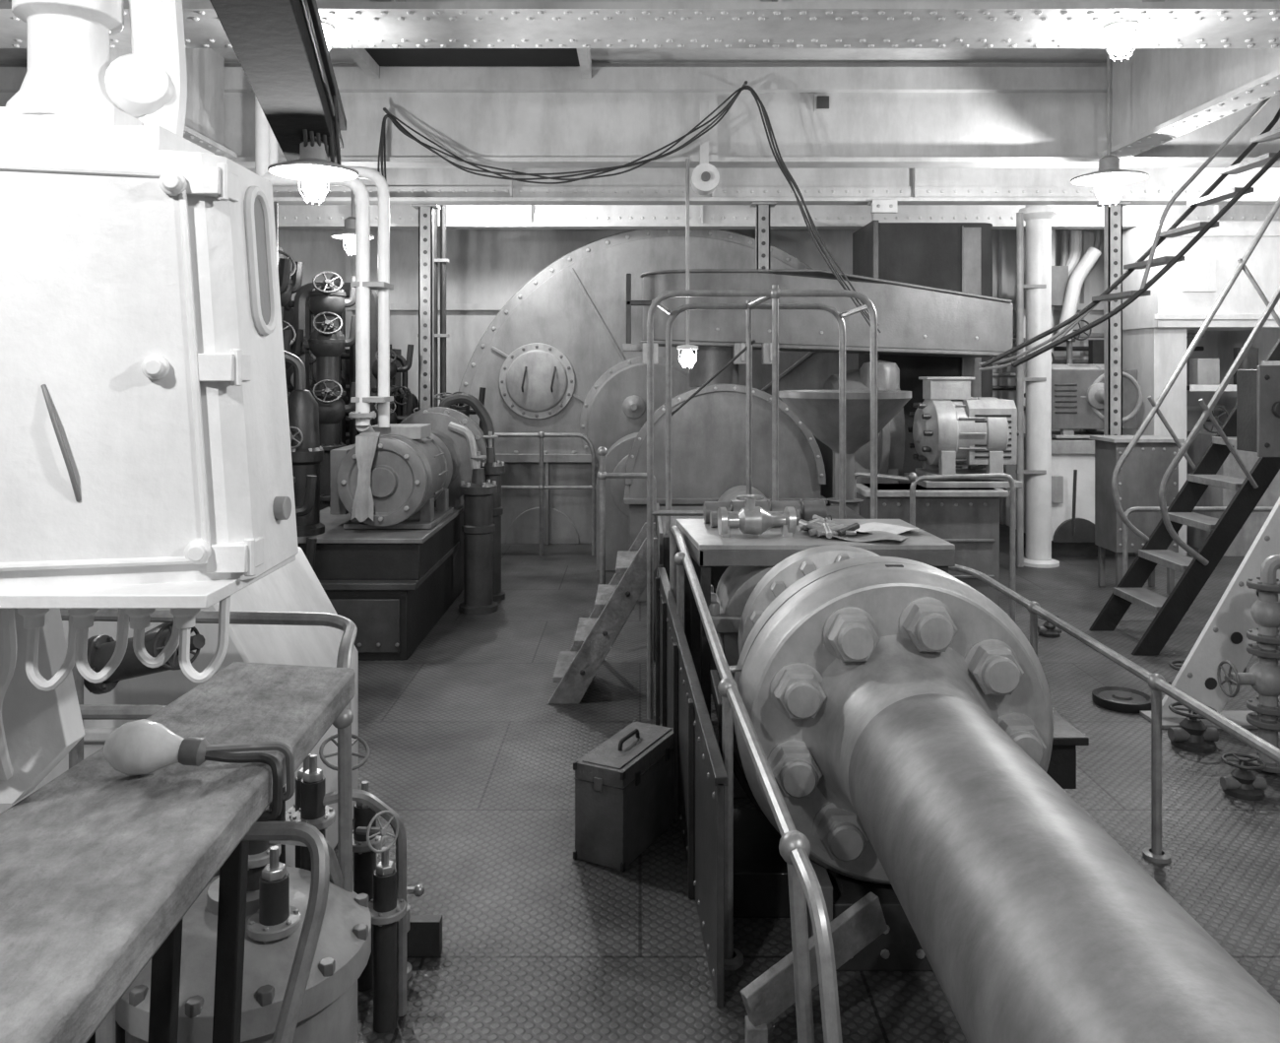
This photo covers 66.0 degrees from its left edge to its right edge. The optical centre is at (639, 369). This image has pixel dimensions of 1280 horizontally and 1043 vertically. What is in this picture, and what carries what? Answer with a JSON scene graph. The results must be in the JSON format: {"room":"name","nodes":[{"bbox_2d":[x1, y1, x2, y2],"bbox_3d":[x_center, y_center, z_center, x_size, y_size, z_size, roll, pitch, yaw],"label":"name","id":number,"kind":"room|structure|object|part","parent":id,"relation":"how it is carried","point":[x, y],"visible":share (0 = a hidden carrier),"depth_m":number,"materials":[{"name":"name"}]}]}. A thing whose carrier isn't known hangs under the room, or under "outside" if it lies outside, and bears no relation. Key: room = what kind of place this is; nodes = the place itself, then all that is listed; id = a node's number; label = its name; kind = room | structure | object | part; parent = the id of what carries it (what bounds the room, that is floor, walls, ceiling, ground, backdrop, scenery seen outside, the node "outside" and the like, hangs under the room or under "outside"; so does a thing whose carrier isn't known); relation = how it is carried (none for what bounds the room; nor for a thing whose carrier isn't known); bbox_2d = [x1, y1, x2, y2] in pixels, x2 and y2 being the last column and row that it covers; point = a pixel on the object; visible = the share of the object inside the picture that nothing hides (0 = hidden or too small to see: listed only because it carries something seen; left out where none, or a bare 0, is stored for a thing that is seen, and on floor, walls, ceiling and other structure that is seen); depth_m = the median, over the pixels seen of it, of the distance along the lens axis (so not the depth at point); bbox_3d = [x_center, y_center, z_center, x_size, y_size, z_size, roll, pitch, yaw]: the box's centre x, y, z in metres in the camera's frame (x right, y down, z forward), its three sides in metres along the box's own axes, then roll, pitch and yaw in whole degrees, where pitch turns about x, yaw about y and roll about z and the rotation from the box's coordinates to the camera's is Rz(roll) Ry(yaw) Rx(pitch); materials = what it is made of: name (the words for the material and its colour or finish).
{"room":"ship interior","nodes":[
{"label":"ship interior","id":0,"kind":"room"},
{"bbox_2d":[0,48,1115,63],"bbox_3d":[0.600,-2.100,4.750,11.600,0.100,12.500,0,0,0],"label":"ceiling","id":1,"kind":"structure","parent":0,"point":[7,55],"depth_m":6.46,"materials":[{"name":"paint"}]},
{"bbox_2d":[109,48,237,157],"bbox_3d":[-2.750,-1.715,5.555,0.200,0.670,1.850,0,0,0],"label":"girder","id":2,"kind":"object","parent":1,"relation":"attached to","point":[204,116],"visible":0.24,"depth_m":6.17,"materials":[{"name":"metal"}]},
{"bbox_2d":[209,0,346,181],"bbox_3d":[-1.293,-1.180,3.569,0.280,0.640,2.649,0,0,-13],"label":"beam","id":3,"kind":"structure","parent":1,"relation":"attached to","point":[281,47],"depth_m":3.61,"materials":[{"name":"metal"}]},
{"bbox_2d":[267,135,358,203],"bbox_3d":[-1.440,-1.117,4.350,0.380,0.767,0.380,0,0,0],"label":"pendant lamp","id":4,"kind":"object","parent":1,"relation":"hanging from","point":[309,168],"visible":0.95,"depth_m":4.31,"materials":[{"name":"metal"}]},
{"bbox_3d":[-1.440,-0.815,4.350,0.104,0.130,0.104,0,0,0],"label":"bulb","id":5,"kind":"part","parent":4,"relation":"part of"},
{"bbox_2d":[320,20,333,52],"bbox_3d":[-1.410,-1.437,4.300,0.142,0.167,0.140,0,0,0],"label":"lamp","id":6,"kind":"object","parent":1,"relation":"attached to","point":[328,28],"visible":0.21,"depth_m":4.30,"materials":[{"name":"white glass"}]},
{"bbox_3d":[-1.410,-1.435,4.300,0.104,0.130,0.104,0,0,0],"label":"bulb","id":7,"kind":"part","parent":6,"relation":"part of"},
{"bbox_2d":[331,190,374,255],"bbox_3d":[-2.100,-1.442,7.200,0.300,1.217,0.300,0,0,0],"label":"pendant lamp","id":8,"kind":"object","parent":1,"relation":"hanging from","point":[348,234],"visible":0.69,"depth_m":7.15,"materials":[{"name":"grey paint"}]},
{"bbox_3d":[-2.100,-0.915,7.200,0.104,0.130,0.104,0,0,0],"label":"bulb","id":9,"kind":"part","parent":8,"relation":"part of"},
{"bbox_2d":[342,48,591,78],"bbox_3d":[-1.050,-1.985,6.100,1.460,0.130,0.800,0,0,0],"label":"girder","id":10,"kind":"object","parent":1,"relation":"attached to","point":[369,60],"depth_m":6.30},
{"bbox_2d":[377,80,881,332],"bbox_3d":[-0.067,-1.049,6.412,3.229,1.643,0.336,0,0,0],"label":"hanging cables","id":11,"kind":"object","parent":1,"relation":"hanging from","point":[382,144],"visible":0.96,"depth_m":6.29,"materials":[{"name":"rubber"}]},
{"bbox_2d":[0,0,1279,48],"bbox_3d":[0.600,-1.769,4.350,11.600,0.562,0.500,0,0,0],"label":"ceiling beam","id":12,"kind":"structure","parent":1,"relation":"attached to","point":[357,24],"depth_m":4.30,"materials":[{"name":"metal"}]},
{"bbox_2d":[676,100,719,368],"bbox_3d":[0.375,-0.878,6.385,0.270,1.744,0.230,0,0,0],"label":"pendant lamp","id":13,"kind":"object","parent":1,"relation":"hanging from","point":[687,355],"depth_m":6.41,"materials":[{"name":"white metal"}]},
{"bbox_3d":[0.310,-0.075,6.420,0.088,0.110,0.088,0,0,0],"label":"bulb","id":14,"kind":"part","parent":13,"relation":"part of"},
{"bbox_3d":[0.420,-1.445,6.385,0.180,0.610,0.230,0,0,0],"label":"hanger bracket","id":15,"kind":"part","parent":13,"relation":"part of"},
{"bbox_2d":[814,94,831,111],"bbox_3d":[1.220,-1.780,6.574,0.110,0.110,0.028,0,0,0],"label":"plate","id":16,"kind":"object","parent":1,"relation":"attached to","point":[822,102],"visible":1,"depth_m":6.57,"materials":[{"name":"grey paint"}]},
{"bbox_2d":[867,199,896,213],"bbox_3d":[1.950,-1.300,7.914,0.200,0.100,0.171,0,0,0],"label":"clip","id":17,"kind":"object","parent":1,"relation":"attached to","point":[876,206],"visible":1,"depth_m":7.84,"materials":[{"name":"paint"}]},
{"bbox_2d":[1070,49,1149,205],"bbox_3d":[2.930,-1.537,6.150,0.440,1.026,0.440,0,0,0],"label":"pendant lamp","id":18,"kind":"object","parent":1,"relation":"hanging from","point":[1108,180],"visible":0.99,"depth_m":6.12,"materials":[{"name":"metal"}]},
{"bbox_3d":[2.930,-1.135,6.150,0.140,0.176,0.140,0,0,0],"label":"bulb","id":19,"kind":"part","parent":18,"relation":"part of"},
{"bbox_2d":[1096,201,1131,435],"bbox_3d":[3.850,-0.323,8.000,0.200,2.045,0.160,0,0,0],"label":"stanchion","id":20,"kind":"object","parent":1,"relation":"hanging from","point":[1113,214],"visible":0.84,"depth_m":7.97,"materials":[{"name":"grey paint"}]},
{"bbox_2d":[1102,19,1139,61],"bbox_3d":[2.100,-1.437,4.300,0.142,0.167,0.140,0,0,0],"label":"lamp","id":21,"kind":"object","parent":1,"relation":"attached to","point":[1120,40],"visible":0.98,"depth_m":4.27,"materials":[{"name":"white glass"}]},
{"bbox_3d":[2.100,-1.435,4.300,0.104,0.130,0.104,0,0,0],"label":"bulb","id":22,"kind":"part","parent":21,"relation":"part of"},
{"bbox_2d":[978,97,1279,370],"bbox_3d":[2.821,-1.021,5.375,1.785,2.059,0.478,0,0,0],"label":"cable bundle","id":23,"kind":"object","parent":1,"relation":"hanging from","point":[1268,160],"visible":1,"depth_m":5.29,"materials":[{"name":"grey paint"}]},
{"bbox_2d":[1098,48,1279,157],"bbox_3d":[3.120,-1.715,5.555,0.200,0.670,1.850,0,0,0],"label":"girder","id":24,"kind":"object","parent":1,"relation":"attached to","point":[1160,96],"visible":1,"depth_m":5.67,"materials":[{"name":"metal"}]},
{"bbox_2d":[0,63,1279,168],"bbox_3d":[0.600,-1.710,6.600,11.600,0.680,0.200,0,0,0],"label":"ceiling beam","id":25,"kind":"structure","parent":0,"point":[881,115],"depth_m":6.59,"materials":[{"name":"metal"}]},
{"bbox_2d":[278,229,1224,523],"bbox_3d":[0.600,-0.175,10.890,11.600,3.750,0.220,0,0,0],"label":"wall","id":26,"kind":"structure","parent":0,"point":[485,268],"depth_m":10.90,"materials":[{"name":"paint"}]},
{"bbox_2d":[247,168,1279,204],"bbox_3d":[0.600,-1.700,8.000,11.600,0.700,0.200,0,0,0],"label":"ceiling beam","id":27,"kind":"structure","parent":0,"point":[407,186],"depth_m":7.97,"materials":[{"name":"metal"}]},
{"bbox_2d":[278,204,1279,229],"bbox_3d":[0.600,-1.700,9.400,11.600,0.700,0.200,0,0,0],"label":"ceiling beam","id":28,"kind":"structure","parent":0,"point":[290,217],"depth_m":9.37,"materials":[{"name":"metal"}]},
{"bbox_2d":[333,523,1279,1042],"bbox_3d":[0.600,1.750,4.750,11.600,0.100,12.500,0,0,0],"label":"floor","id":29,"kind":"structure","parent":0,"point":[541,943],"depth_m":3.60,"materials":[{"name":"metal"}]},
{"bbox_2d":[0,0,298,814],"bbox_3d":[-0.877,0.230,1.377,0.745,2.940,0.446,0,0,0],"label":"cabinet","id":30,"kind":"object","parent":29,"relation":"on","point":[146,465],"visible":1,"depth_m":1.27,"materials":[{"name":"white metal"}]},
{"bbox_2d":[11,547,358,867],"bbox_3d":[-1.830,1.160,3.365,1.540,1.080,0.830,0,0,0],"label":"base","id":31,"kind":"object","parent":29,"relation":"on","point":[294,586],"depth_m":3.20,"materials":[{"name":"paint"}]},
{"bbox_2d":[83,622,205,694],"bbox_3d":[-1.362,0.791,2.795,0.346,0.219,0.371,0,0,0],"label":"valve","id":32,"kind":"object","parent":31,"relation":"attached to","point":[100,648],"visible":0.56,"depth_m":2.69,"materials":[{"name":"grey paint"}]},
{"bbox_2d":[148,840,249,1042],"bbox_3d":[-0.830,1.208,1.860,0.220,0.986,0.060,0,0,0],"label":"bench legs","id":33,"kind":"object","parent":29,"relation":"on","point":[232,889],"visible":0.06,"depth_m":1.84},
{"bbox_2d":[0,661,354,1042],"bbox_3d":[-0.767,0.682,1.399,0.404,0.065,1.598,0,0,0],"label":"workbench top","id":34,"kind":"object","parent":33,"relation":"on","point":[99,864],"visible":0.95,"depth_m":1.35,"materials":[{"name":"wood"}]},
{"bbox_2d":[103,718,295,821],"bbox_3d":[-0.717,0.649,1.611,0.284,0.172,0.100,0,0,-14],"label":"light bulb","id":35,"kind":"object","parent":34,"relation":"attached to","point":[141,746],"visible":0.98,"depth_m":1.57,"materials":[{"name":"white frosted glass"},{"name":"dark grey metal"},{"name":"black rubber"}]},
{"bbox_2d":[60,608,357,1042],"bbox_3d":[-0.890,1.167,2.218,0.677,1.067,1.454,0,0,-36],"label":"handrail","id":36,"kind":"object","parent":29,"relation":"on","point":[306,833],"visible":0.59,"depth_m":2.37,"materials":[{"name":"metal"}]},
{"bbox_2d":[86,733,442,1042],"bbox_3d":[-0.915,1.310,2.395,0.670,0.780,0.990,0,0,0],"label":"valve assembly","id":37,"kind":"object","parent":29,"relation":"on","point":[364,943],"visible":0.6,"depth_m":2.16,"materials":[{"name":"grey paint"}]},
{"bbox_2d":[406,884,424,980],"bbox_3d":[-0.675,1.570,2.760,0.142,0.260,0.080,0,0,0],"label":"drain cock","id":38,"kind":"object","parent":37,"relation":"attached to","point":[418,889],"visible":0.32,"depth_m":2.75,"materials":[{"name":"grey metal"}]},
{"bbox_2d":[278,257,291,363],"bbox_3d":[-2.471,0.450,6.166,0.313,2.500,0.476,0,0,38],"label":"column","id":39,"kind":"structure","parent":29,"relation":"on","point":[285,264],"depth_m":6.22,"materials":[{"name":"black metal"}]},
{"bbox_2d":[278,247,304,396],"bbox_3d":[-2.711,0.400,7.238,0.418,2.600,0.463,0,0,0],"label":"column","id":40,"kind":"structure","parent":29,"relation":"on","point":[296,273],"depth_m":7.31,"materials":[{"name":"black metal"}]},
{"bbox_2d":[292,474,317,569],"bbox_3d":[-2.014,1.147,5.452,0.330,1.107,0.316,0,0,13],"label":"column","id":41,"kind":"structure","parent":29,"relation":"on","point":[310,486],"depth_m":5.53,"materials":[{"name":"black metal"}]},
{"bbox_2d":[308,270,355,510],"bbox_3d":[-2.332,0.487,7.351,0.339,2.426,0.370,0,0,19],"label":"column","id":42,"kind":"structure","parent":29,"relation":"on","point":[327,302],"depth_m":7.32,"materials":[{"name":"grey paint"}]},
{"bbox_2d":[283,274,418,446],"bbox_3d":[-3.137,0.432,9.098,2.149,2.536,1.660,0,0,2],"label":"auxiliary pipework","id":43,"kind":"object","parent":29,"relation":"on","point":[300,316],"visible":0.07,"depth_m":8.77,"materials":[{"name":"black metal"}]},
{"bbox_2d":[297,504,463,659],"bbox_3d":[-1.785,1.345,6.669,1.030,0.710,2.061,0,0,0],"label":"pump plinth","id":44,"kind":"object","parent":29,"relation":"on","point":[395,585],"visible":0.41,"depth_m":5.80,"materials":[{"name":"metal"}]},
{"bbox_2d":[273,201,324,536],"bbox_3d":[-2.057,-0.005,5.941,0.279,1.990,0.302,0,0,34],"label":"pipe","id":45,"kind":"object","parent":44,"relation":"on","point":[307,454],"depth_m":5.87,"materials":[{"name":"black metal"}]},
{"bbox_2d":[255,95,393,433],"bbox_3d":[-1.946,-0.786,6.069,0.792,2.528,0.299,0,0,0],"label":"pipe","id":46,"kind":"object","parent":44,"relation":"attached to","point":[266,143],"visible":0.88,"depth_m":5.98,"materials":[{"name":"white metal"}]},
{"bbox_2d":[351,432,380,521],"bbox_3d":[-1.647,0.648,5.925,0.158,0.535,0.106,0,0,0],"label":"rag","id":47,"kind":"object","parent":46,"relation":"hanging from","point":[365,442],"visible":1,"depth_m":5.88,"materials":[{"name":"grey fabric"}]},
{"bbox_2d":[329,423,453,528],"bbox_3d":[-1.605,0.672,6.432,0.641,0.625,1.045,0,0,0],"label":"motor","id":48,"kind":"object","parent":44,"relation":"on","point":[412,468],"depth_m":5.95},
{"bbox_2d":[371,344,413,425],"bbox_3d":[-1.989,0.749,7.860,0.325,1.902,0.284,0,0,0],"label":"column","id":49,"kind":"structure","parent":29,"relation":"on","point":[394,368],"depth_m":7.88,"materials":[{"name":"black metal"}]},
{"bbox_2d":[411,203,440,410],"bbox_3d":[-1.760,0.177,8.100,0.200,3.045,0.160,0,0,0],"label":"stanchion","id":50,"kind":"object","parent":29,"relation":"on","point":[425,211],"visible":0.43,"depth_m":8.07,"materials":[{"name":"grey paint"}]},
{"bbox_2d":[417,204,448,407],"bbox_3d":[-1.930,-0.175,9.205,0.280,3.750,0.090,0,0,0],"label":"pipes","id":51,"kind":"object","parent":29,"relation":"on","point":[442,260],"visible":0.23,"depth_m":9.18,"materials":[{"name":"metal"}]},
{"bbox_2d":[412,392,471,417],"bbox_3d":[-1.681,0.950,8.450,0.539,1.499,0.180,0,0,0],"label":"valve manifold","id":52,"kind":"object","parent":29,"relation":"on","point":[438,394],"visible":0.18,"depth_m":8.45,"materials":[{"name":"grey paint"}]},
{"bbox_2d":[400,392,505,614],"bbox_3d":[-1.436,0.940,7.228,0.868,1.520,0.825,0,0,0],"label":"pump","id":53,"kind":"object","parent":29,"relation":"on","point":[475,483],"visible":0.81,"depth_m":7.00,"materials":[{"name":"grey paint"}]},
{"bbox_2d":[448,386,485,431],"bbox_3d":[-1.439,0.924,8.060,0.325,1.552,0.284,0,0,0],"label":"column","id":54,"kind":"structure","parent":29,"relation":"on","point":[464,408],"depth_m":8.08,"materials":[{"name":"black metal"}]},
{"bbox_2d":[494,431,595,555],"bbox_3d":[-1.093,1.133,9.000,1.384,1.135,0.070,0,0,0],"label":"handrail","id":55,"kind":"object","parent":29,"relation":"on","point":[541,434],"visible":0.55,"depth_m":8.98,"materials":[{"name":"metal"}]},
{"bbox_2d":[547,521,657,703],"bbox_3d":[-0.189,1.280,5.262,0.559,0.840,0.546,0,0,0],"label":"wooden steps","id":56,"kind":"structure","parent":29,"relation":"on","point":[576,668],"depth_m":5.00,"materials":[{"name":"grey paint"}]},
{"bbox_2d":[595,432,638,571],"bbox_3d":[0.050,1.130,8.565,0.840,1.140,0.670,0,0,0],"label":"cover","id":57,"kind":"object","parent":29,"relation":"on","point":[616,512],"visible":0.34,"depth_m":8.30,"materials":[{"name":"metal"}]},
{"bbox_2d":[573,719,674,871],"bbox_3d":[-0.039,1.512,3.579,0.201,0.376,0.466,0,0,27],"label":"tool case","id":58,"kind":"object","parent":29,"relation":"on","point":[624,786],"visible":0.92,"depth_m":3.42,"materials":[{"name":"grey paint"}]},
{"bbox_2d":[597,446,656,660],"bbox_3d":[-0.077,1.075,5.750,0.346,1.250,0.060,0,0,0],"label":"handrail","id":59,"kind":"object","parent":29,"relation":"on","point":[603,475],"visible":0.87,"depth_m":5.74,"materials":[{"name":"metal"}]},
{"bbox_2d":[457,229,858,544],"bbox_3d":[0.380,0.125,9.990,4.640,3.150,1.220,0,0,0],"label":"machine housing","id":60,"kind":"object","parent":29,"relation":"on","point":[552,359],"depth_m":9.57,"materials":[{"name":"paint"}]},
{"bbox_2d":[655,567,728,1007],"bbox_3d":[0.707,1.323,3.660,1.267,0.755,2.080,0,0,0],"label":"panel","id":61,"kind":"object","parent":29,"relation":"on","point":[701,778],"visible":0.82,"depth_m":3.16,"materials":[{"name":"metal"}]},
{"bbox_3d":[0.707,1.323,3.660,1.267,0.755,2.080,0,0,0],"label":"casing","id":62,"kind":"part","parent":61,"relation":"part of","materials":[{"name":"grey paint"}]},
{"bbox_2d":[623,384,827,601],"bbox_3d":[0.620,0.902,7.545,1.480,1.595,0.810,0,0,0],"label":"guard","id":63,"kind":"object","parent":29,"relation":"on","point":[709,431],"visible":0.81,"depth_m":7.20,"materials":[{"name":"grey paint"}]},
{"bbox_2d":[622,268,1013,386],"bbox_3d":[1.370,-0.315,7.940,3.020,0.910,0.980,0,0,0],"label":"trunk","id":64,"kind":"object","parent":63,"relation":"on","point":[913,319],"visible":0.73,"depth_m":7.60,"materials":[{"name":"grey paint"}]},
{"bbox_2d":[749,201,776,268],"bbox_3d":[1.000,-1.052,8.000,0.200,0.585,0.160,0,0,0],"label":"stanchion","id":65,"kind":"object","parent":64,"relation":"on","point":[762,209],"visible":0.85,"depth_m":7.97,"materials":[{"name":"grey paint"}]},
{"bbox_2d":[669,525,842,1042],"bbox_3d":[0.254,1.198,3.073,0.267,1.007,2.680,0,0,0],"label":"handrail","id":66,"kind":"object","parent":29,"relation":"on","point":[804,886],"depth_m":2.20,"materials":[{"name":"metal"}]},
{"bbox_2d":[656,503,865,694],"bbox_3d":[0.700,1.270,5.625,1.200,0.860,1.150,0,0,0],"label":"platform","id":67,"kind":"object","parent":29,"relation":"on","point":[717,572],"visible":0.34,"depth_m":5.15,"materials":[{"name":"grey paint"}]},
{"bbox_2d":[646,284,877,718],"bbox_3d":[0.595,0.645,4.968,1.122,2.110,0.397,0,0,0],"label":"guard rail","id":68,"kind":"object","parent":29,"relation":"on","point":[775,292],"visible":0.91,"depth_m":4.79,"materials":[{"name":"metal"}]},
{"bbox_2d":[740,891,887,1042],"bbox_3d":[0.444,1.527,2.448,0.438,0.346,0.064,0,0,-25],"label":"board","id":69,"kind":"object","parent":29,"relation":"on","point":[767,996],"visible":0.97,"depth_m":2.42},
{"bbox_2d":[675,518,955,718],"bbox_3d":[0.725,1.206,4.350,1.110,0.987,0.700,0,0,0],"label":"table","id":70,"kind":"object","parent":29,"relation":"on","point":[704,543],"visible":0.56,"depth_m":4.02,"materials":[{"name":"grey paint"}]},
{"bbox_2d":[717,494,796,537],"bbox_3d":[0.500,0.619,4.210,0.321,0.186,0.130,0,0,-4],"label":"valve","id":71,"kind":"object","parent":70,"relation":"on","point":[751,519],"visible":1,"depth_m":4.18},
{"bbox_2d":[703,499,827,526],"bbox_3d":[0.584,0.662,4.532,0.562,0.114,0.215,0,0,-4],"label":"roll","id":72,"kind":"object","parent":70,"relation":"on","point":[804,509],"visible":0.64,"depth_m":4.54,"materials":[{"name":"grey paint"}]},
{"bbox_2d":[796,514,859,538],"bbox_3d":[0.801,0.682,4.291,0.242,0.048,0.344,0,0,-22],"label":"fittings","id":73,"kind":"object","parent":70,"relation":"on","point":[819,526],"visible":1,"depth_m":4.20,"materials":[{"name":"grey metal"}]},
{"bbox_2d":[832,530,907,541],"bbox_3d":[0.960,0.701,4.140,0.300,0.019,0.200,0,0,23],"label":"paper sheet","id":74,"kind":"object","parent":70,"relation":"on","point":[875,535],"visible":0.89,"depth_m":4.12,"materials":[{"name":"grey paper"}]},
{"bbox_2d":[855,521,923,533],"bbox_3d":[1.050,0.697,4.300,0.320,0.024,0.220,0,0,-17],"label":"paper sheet","id":75,"kind":"object","parent":70,"relation":"on","point":[873,526],"visible":0.77,"depth_m":4.30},
{"bbox_2d":[778,389,911,513],"bbox_3d":[1.320,0.920,6.350,0.840,1.560,0.840,0,0,0],"label":"funnel","id":76,"kind":"object","parent":29,"relation":"on","point":[818,410],"visible":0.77,"depth_m":6.13,"materials":[{"name":"grey paint"}]},
{"bbox_2d":[811,360,904,514],"bbox_3d":[1.710,0.815,7.850,0.580,1.770,1.080,0,0,0],"label":"machine housing","id":77,"kind":"object","parent":29,"relation":"on","point":[891,438],"depth_m":7.42,"materials":[{"name":"grey paint"}]},
{"bbox_2d":[708,566,1088,970],"bbox_3d":[0.801,1.233,3.630,1.118,0.934,1.740,0,0,0],"label":"pedestal","id":78,"kind":"object","parent":29,"relation":"on","point":[760,871],"visible":0.18,"depth_m":3.05,"materials":[{"name":"black metal"}]},
{"bbox_2d":[717,485,1279,1042],"bbox_3d":[0.742,1.035,3.650,0.918,0.920,6.901,0,0,0],"label":"shaft","id":79,"kind":"object","parent":78,"relation":"on","point":[902,720],"visible":0.97,"depth_m":2.08,"materials":[{"name":"metal"}]},
{"bbox_2d":[852,220,992,483],"bbox_3d":[2.535,0.210,8.850,1.070,2.980,0.820,0,0,0],"label":"housing","id":80,"kind":"object","parent":29,"relation":"on","point":[951,256],"visible":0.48,"depth_m":8.46,"materials":[{"name":"grey paint"}]},
{"bbox_2d":[854,471,1015,622],"bbox_3d":[1.929,1.190,6.577,1.074,1.020,0.301,0,0,23],"label":"handrail","id":81,"kind":"object","parent":29,"relation":"on","point":[912,478],"visible":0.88,"depth_m":6.49,"materials":[{"name":"metal"}]},
{"bbox_2d":[856,472,1022,606],"bbox_3d":[2.125,1.248,7.165,1.150,0.905,0.770,0,0,0],"label":"pedestal","id":82,"kind":"object","parent":29,"relation":"on","point":[963,513],"visible":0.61,"depth_m":6.85,"materials":[{"name":"grey paint"}]},
{"bbox_2d":[907,377,1019,479],"bbox_3d":[2.375,0.417,7.220,0.710,0.725,0.512,0,0,0],"label":"motor","id":83,"kind":"object","parent":82,"relation":"on","point":[951,428],"visible":0.98,"depth_m":7.00,"materials":[{"name":"grey paint"}]},
{"bbox_2d":[1015,204,1059,568],"bbox_3d":[3.450,-0.175,8.600,0.400,3.750,0.340,0,0,0],"label":"pillar","id":84,"kind":"structure","parent":29,"relation":"on","point":[1038,219],"depth_m":8.50,"materials":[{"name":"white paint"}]},
{"bbox_2d":[1037,615,1061,638],"bbox_3d":[2.620,1.640,6.300,0.140,0.120,0.137,0,0,0],"label":"valve","id":85,"kind":"object","parent":29,"relation":"on","point":[1049,629],"visible":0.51,"depth_m":6.27,"materials":[{"name":"grey paint"}]},
{"bbox_2d":[1006,433,1135,556],"bbox_3d":[4.110,1.170,9.328,0.980,1.060,1.044,0,0,0],"label":"generator bedplate","id":86,"kind":"object","parent":29,"relation":"on","point":[1072,459],"visible":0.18,"depth_m":8.90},
{"bbox_2d":[992,229,1204,433],"bbox_3d":[4.850,-0.175,10.203,2.300,3.750,0.645,0,0,0],"label":"pipe","id":87,"kind":"object","parent":29,"relation":"on","point":[1065,292],"visible":0.13,"depth_m":10.08,"materials":[{"name":"white metal"}]},
{"bbox_2d":[935,564,1279,863],"bbox_3d":[1.781,1.380,3.667,0.281,0.640,4.130,0,0,-4],"label":"handrail","id":88,"kind":"object","parent":29,"relation":"on","point":[1157,682],"visible":0.77,"depth_m":3.42,"materials":[{"name":"metal"}]},
{"bbox_2d":[1091,686,1151,712],"bbox_3d":[2.450,1.675,5.000,0.280,0.050,0.280,0,0,0],"label":"disc","id":89,"kind":"object","parent":29,"relation":"on","point":[1115,698],"visible":0.92,"depth_m":4.96,"materials":[{"name":"black metal"}]},
{"bbox_2d":[1089,435,1184,594],"bbox_3d":[3.815,1.110,7.575,0.530,1.180,0.410,0,0,0],"label":"base cabinet","id":90,"kind":"object","parent":29,"relation":"on","point":[1140,476],"visible":0.6,"depth_m":7.40,"materials":[{"name":"metal"}]},
{"bbox_2d":[1168,659,1185,684],"bbox_3d":[2.850,1.614,5.100,0.200,0.172,0.196,0,0,0],"label":"valve","id":91,"kind":"object","parent":29,"relation":"on","point":[1172,663],"visible":0.17,"depth_m":5.12,"materials":[{"name":"grey paint"}]},
{"bbox_2d":[1088,195,1279,654],"bbox_3d":[4.018,-0.104,6.135,2.175,3.608,0.626,0,0,0],"label":"ladder","id":92,"kind":"object","parent":29,"relation":"on","point":[1172,609],"visible":0.89,"depth_m":6.08,"materials":[{"name":"black metal"}]},
{"bbox_2d":[1167,702,1218,753],"bbox_3d":[2.500,1.614,4.450,0.200,0.172,0.196,0,0,0],"label":"valve","id":93,"kind":"object","parent":29,"relation":"on","point":[1193,736],"visible":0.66,"depth_m":4.42,"materials":[{"name":"grey paint"}]},
{"bbox_2d":[1122,506,1274,612],"bbox_3d":[3.991,1.331,6.900,1.218,0.738,0.036,0,0,0],"label":"guard rail","id":94,"kind":"object","parent":29,"relation":"on","point":[1128,511],"visible":0.74,"depth_m":6.89,"materials":[{"name":"metal"}]},
{"bbox_2d":[1122,221,1279,556],"bbox_3d":[5.295,0.180,9.285,1.310,3.040,0.830,0,0,0],"label":"storage tank","id":95,"kind":"object","parent":29,"relation":"on","point":[1155,326],"visible":0.49,"depth_m":8.95,"materials":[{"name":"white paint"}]},
{"bbox_2d":[1139,496,1279,728],"bbox_3d":[2.930,1.075,4.750,0.940,1.250,0.200,0,0,0],"label":"bracket","id":96,"kind":"object","parent":29,"relation":"on","point":[1223,637],"visible":0.7,"depth_m":4.75,"materials":[{"name":"white metal"}]},
{"bbox_2d":[1219,752,1267,800],"bbox_3d":[2.420,1.631,3.950,0.160,0.138,0.157,0,0,0],"label":"valve","id":97,"kind":"object","parent":29,"relation":"on","point":[1243,784],"visible":1,"depth_m":3.93,"materials":[{"name":"grey paint"}]},
{"bbox_2d":[1216,554,1279,774],"bbox_3d":[2.890,1.246,4.200,0.779,0.909,0.160,0,0,0],"label":"valve standpipe","id":98,"kind":"object","parent":29,"relation":"on","point":[1263,675],"visible":0.92,"depth_m":4.17,"materials":[{"name":"metal"}]},
{"bbox_2d":[1236,365,1279,456],"bbox_3d":[3.270,0.840,5.025,0.340,1.720,0.250,0,0,0],"label":"switch box","id":99,"kind":"object","parent":29,"relation":"on","point":[1257,390],"visible":1,"depth_m":4.93,"materials":[{"name":"grey paint"}]},
{"bbox_2d":[1024,364,1142,438],"bbox_3d":[4.115,0.287,9.133,0.880,0.675,0.746,0,0,0],"label":"generator","id":100,"kind":"object","parent":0,"point":[1077,390],"depth_m":8.90,"materials":[{"name":"grey metal"}]},
{"bbox_2d":[1217,327,1279,426],"bbox_3d":[6.450,-0.175,4.750,0.100,3.750,12.500,0,0,0],"label":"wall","id":101,"kind":"structure","parent":0,"point":[1266,339],"depth_m":10.64,"materials":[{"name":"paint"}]}
]}

